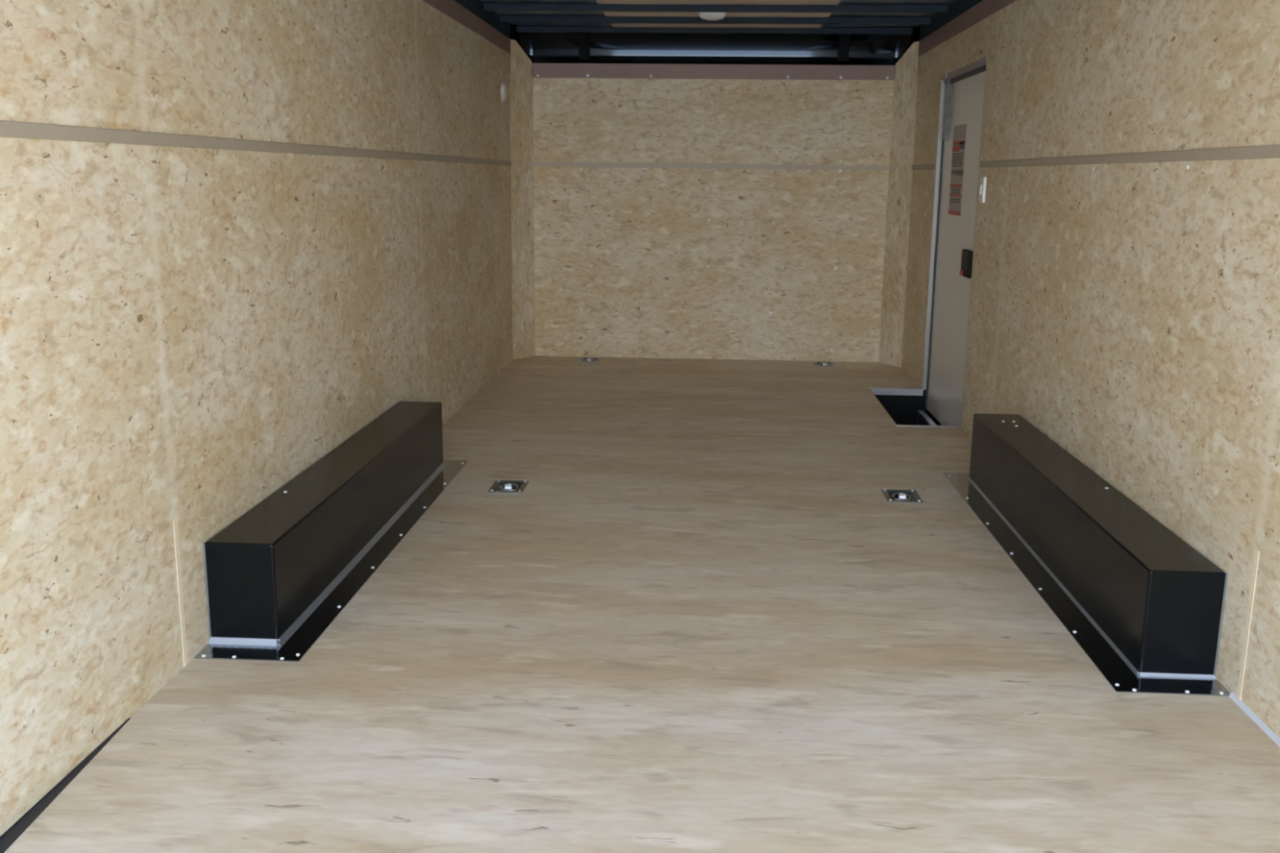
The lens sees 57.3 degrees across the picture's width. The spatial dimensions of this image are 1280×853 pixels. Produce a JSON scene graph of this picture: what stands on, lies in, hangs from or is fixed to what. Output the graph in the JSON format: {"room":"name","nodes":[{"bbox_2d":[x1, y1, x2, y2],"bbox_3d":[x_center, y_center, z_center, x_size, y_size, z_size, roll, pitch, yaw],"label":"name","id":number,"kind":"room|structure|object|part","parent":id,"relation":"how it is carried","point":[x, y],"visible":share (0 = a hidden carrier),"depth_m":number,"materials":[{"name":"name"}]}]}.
{"room":"cargo space","nodes":[
{"label":"cargo space","id":0,"kind":"room"},
{"bbox_2d":[0,0,512,836],"bbox_3d":[-1.026,-0.674,3.733,0.050,2.036,7.654,1,12,3],"label":"wall","id":1,"kind":"structure","parent":0,"point":[185,332],"depth_m":2.76,"materials":[{"name":"beige wood"}]},
{"bbox_2d":[0,718,129,852],"bbox_3d":[-1.096,0.868,1.355,0.135,0.012,2.360,1,12,3],"label":"trim","id":2,"kind":"structure","parent":1,"relation":"attached to","point":[9,837],"depth_m":2.17,"materials":[{"name":"black metal"}]},
{"bbox_2d":[173,519,187,666],"bbox_3d":[-1.077,0.393,2.749,0.001,0.360,0.018,1,12,3],"label":"trim","id":3,"kind":"structure","parent":1,"relation":"attached to","point":[175,522],"depth_m":2.75,"materials":[{"name":"beige wood"}]},
{"bbox_2d":[0,120,511,165],"bbox_3d":[-1.003,-0.844,3.571,0.005,0.028,7.410,1,12,3],"label":"trim","id":4,"kind":"structure","parent":1,"relation":"attached to","point":[14,129],"depth_m":2.72,"materials":[{"name":"beige wood"}]},
{"bbox_2d":[422,0,511,53],"bbox_3d":[-0.994,-1.513,3.428,0.008,0.086,7.410,1,12,3],"label":"trim","id":5,"kind":"structure","parent":1,"relation":"attached to","point":[452,9],"depth_m":5.89,"materials":[{"name":"beige wood"}]},
{"bbox_2d":[454,0,510,39],"bbox_3d":[-0.994,-1.598,3.410,0.006,0.089,7.410,1,12,3],"label":"trim","id":6,"kind":"structure","parent":1,"relation":"attached to","point":[475,6],"depth_m":6.27,"materials":[{"name":"metal"}]},
{"bbox_2d":[500,81,506,102],"bbox_3d":[-0.792,-1.954,6.845,0.024,0.111,0.111,1,12,3],"label":"air vent","id":7,"kind":"object","parent":1,"relation":"in","point":[503,89],"visible":1,"depth_m":6.81,"materials":[{"name":"white plastic"}]},
{"bbox_2d":[509,39,535,359],"bbox_3d":[-0.739,-1.396,7.335,0.012,1.948,0.225,9,14,33],"label":"wall","id":8,"kind":"structure","parent":0,"point":[521,77],"depth_m":7.33,"materials":[{"name":"beige wood"}]},
{"bbox_2d":[4,355,1279,852],"bbox_3d":[0.206,0.374,3.885,2.540,0.050,7.654,1,12,3],"label":"floor","id":9,"kind":"structure","parent":0,"point":[703,619],"depth_m":2.71,"materials":[{"name":"beige wood"}]},
{"bbox_2d":[194,401,468,662],"bbox_3d":[-0.888,0.221,3.786,0.257,0.266,2.034,1,12,3],"label":"box","id":10,"kind":"object","parent":9,"relation":"on","point":[278,575],"visible":1,"depth_m":3.25,"materials":[{"name":"black paint"}]},
{"bbox_2d":[488,480,528,493],"bbox_3d":[-0.494,0.233,4.416,0.128,0.036,0.168,1,12,3],"label":"anchor","id":11,"kind":"object","parent":9,"relation":"on","point":[499,486],"visible":1,"depth_m":4.42,"materials":[{"name":"metal"}]},
{"bbox_2d":[577,356,600,362],"bbox_3d":[-0.322,-0.418,7.473,0.128,0.036,0.168,1,12,3],"label":"floor tie-down","id":12,"kind":"object","parent":9,"relation":"on","point":[581,359],"visible":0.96,"depth_m":7.48,"materials":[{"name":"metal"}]},
{"bbox_2d":[813,361,835,366],"bbox_3d":[1.166,-0.386,7.402,0.128,0.036,0.168,1,12,3],"label":"floor tie-down","id":13,"kind":"object","parent":9,"relation":"on","point":[816,363],"visible":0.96,"depth_m":7.41,"materials":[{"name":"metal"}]},
{"bbox_2d":[880,488,923,502],"bbox_3d":[0.970,0.265,4.347,0.128,0.036,0.168,1,12,3],"label":"floor tie-down","id":14,"kind":"object","parent":9,"relation":"on","point":[891,495],"visible":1,"depth_m":4.35,"materials":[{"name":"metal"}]},
{"bbox_2d":[869,387,960,427],"bbox_3d":[1.435,-0.004,6.091,0.380,0.214,1.045,1,12,3],"label":"well","id":15,"kind":"object","parent":9,"relation":"in","point":[905,406],"visible":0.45,"depth_m":6.58,"materials":[{"name":"metal"}]},
{"bbox_3d":[1.436,-0.196,6.578,0.300,0.038,0.013,1,12,3],"label":"edge trim","id":16,"kind":"part","parent":15,"relation":"part of","materials":[{"name":"metal"}]},
{"bbox_3d":[1.372,0.013,5.579,0.310,0.034,0.030,1,12,3],"label":"edge trim","id":17,"kind":"part","parent":15,"relation":"part of","materials":[{"name":"metal"}]},
{"bbox_2d":[942,413,1230,696],"bbox_3d":[1.286,0.272,3.662,0.260,0.268,2.046,1,12,3],"label":"box","id":18,"kind":"object","parent":9,"relation":"on","point":[1144,606],"visible":1,"depth_m":3.11,"materials":[{"name":"black paint"}]},
{"bbox_2d":[533,77,893,362],"bbox_3d":[0.435,-1.436,7.376,2.440,2.036,0.057,1,12,3],"label":"wall","id":19,"kind":"structure","parent":0,"point":[780,264],"depth_m":7.38,"materials":[{"name":"beige wood"}]},
{"bbox_2d":[533,161,888,170],"bbox_3d":[0.436,-1.625,7.311,2.213,0.030,0.004,1,12,3],"label":"trim","id":20,"kind":"structure","parent":19,"relation":"attached to","point":[792,166],"depth_m":7.31,"materials":[{"name":"beige wood"}]},
{"bbox_2d":[533,62,894,79],"bbox_3d":[0.442,-2.177,7.186,2.213,0.087,0.018,1,12,3],"label":"trim","id":21,"kind":"structure","parent":19,"relation":"attached to","point":[584,70],"depth_m":7.18,"materials":[{"name":"brown wood"}]},
{"bbox_2d":[480,0,955,78],"bbox_3d":[0.227,-1.516,3.481,2.540,0.316,7.654,1,12,3],"label":"ceiling","id":22,"kind":"structure","parent":0,"point":[751,32],"depth_m":7.03,"materials":[{"name":"metal"}]},
{"bbox_2d":[697,12,727,20],"bbox_3d":[0.388,-2.204,6.267,0.160,0.057,0.160,1,12,3],"label":"ceiling light","id":23,"kind":"object","parent":22,"relation":"attached to","point":[705,15],"visible":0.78,"depth_m":6.22,"materials":[{"name":"white plastic"}]},
{"bbox_2d":[878,40,919,367],"bbox_3d":[1.594,-1.342,7.209,0.012,1.948,0.225,-5,14,-27],"label":"wall","id":24,"kind":"structure","parent":0,"point":[906,77],"depth_m":7.20,"materials":[{"name":"beige wood"}]},
{"bbox_2d":[901,0,1279,738],"bbox_3d":[1.458,-0.617,3.600,0.054,2.036,7.654,1,12,3],"label":"wall","id":25,"kind":"structure","parent":0,"point":[1129,313],"depth_m":3.32,"materials":[{"name":"beige wood"}]},
{"bbox_2d":[919,0,982,40],"bbox_3d":[1.436,-1.542,3.279,0.006,0.089,7.410,1,12,3],"label":"trim","id":26,"kind":"structure","parent":25,"relation":"attached to","point":[957,7],"depth_m":6.09,"materials":[{"name":"metal"}]},
{"bbox_2d":[921,56,986,426],"bbox_3d":[1.593,-0.875,5.910,0.067,1.800,1.028,1,12,3],"label":"door","id":27,"kind":"structure","parent":25,"relation":"in","point":[957,157],"depth_m":5.96,"materials":[{"name":"metal"}]},
{"bbox_2d":[918,0,1017,56],"bbox_3d":[1.434,-1.457,3.297,0.008,0.086,7.410,1,12,3],"label":"trim","id":28,"kind":"structure","parent":25,"relation":"attached to","point":[984,9],"depth_m":5.71,"materials":[{"name":"beige wood"}]},
{"bbox_2d":[978,176,986,202],"bbox_3d":[1.521,-1.054,5.216,0.022,0.114,0.072,1,12,3],"label":"light switch","id":29,"kind":"object","parent":25,"relation":"attached to","point":[982,191],"visible":1,"depth_m":5.19,"materials":[{"name":"white plastic"}]},
{"bbox_2d":[911,144,1279,169],"bbox_3d":[1.428,-0.788,3.440,0.005,0.028,7.410,1,12,3],"label":"trim","id":30,"kind":"structure","parent":25,"relation":"attached to","point":[1273,151],"depth_m":3.25,"materials":[{"name":"beige wood"}]},
{"bbox_2d":[1236,549,1259,700],"bbox_3d":[1.357,0.448,2.618,0.001,0.360,0.018,1,12,3],"label":"trim","id":31,"kind":"structure","parent":25,"relation":"attached to","point":[1256,552],"depth_m":2.62,"materials":[{"name":"beige wood"}]},
{"bbox_2d":[1229,692,1279,746],"bbox_3d":[1.277,0.891,1.382,0.009,0.009,2.675,1,12,3],"label":"trim","id":32,"kind":"structure","parent":25,"relation":"attached to","point":[1233,696],"depth_m":2.56,"materials":[{"name":"silver metal"}]}
]}

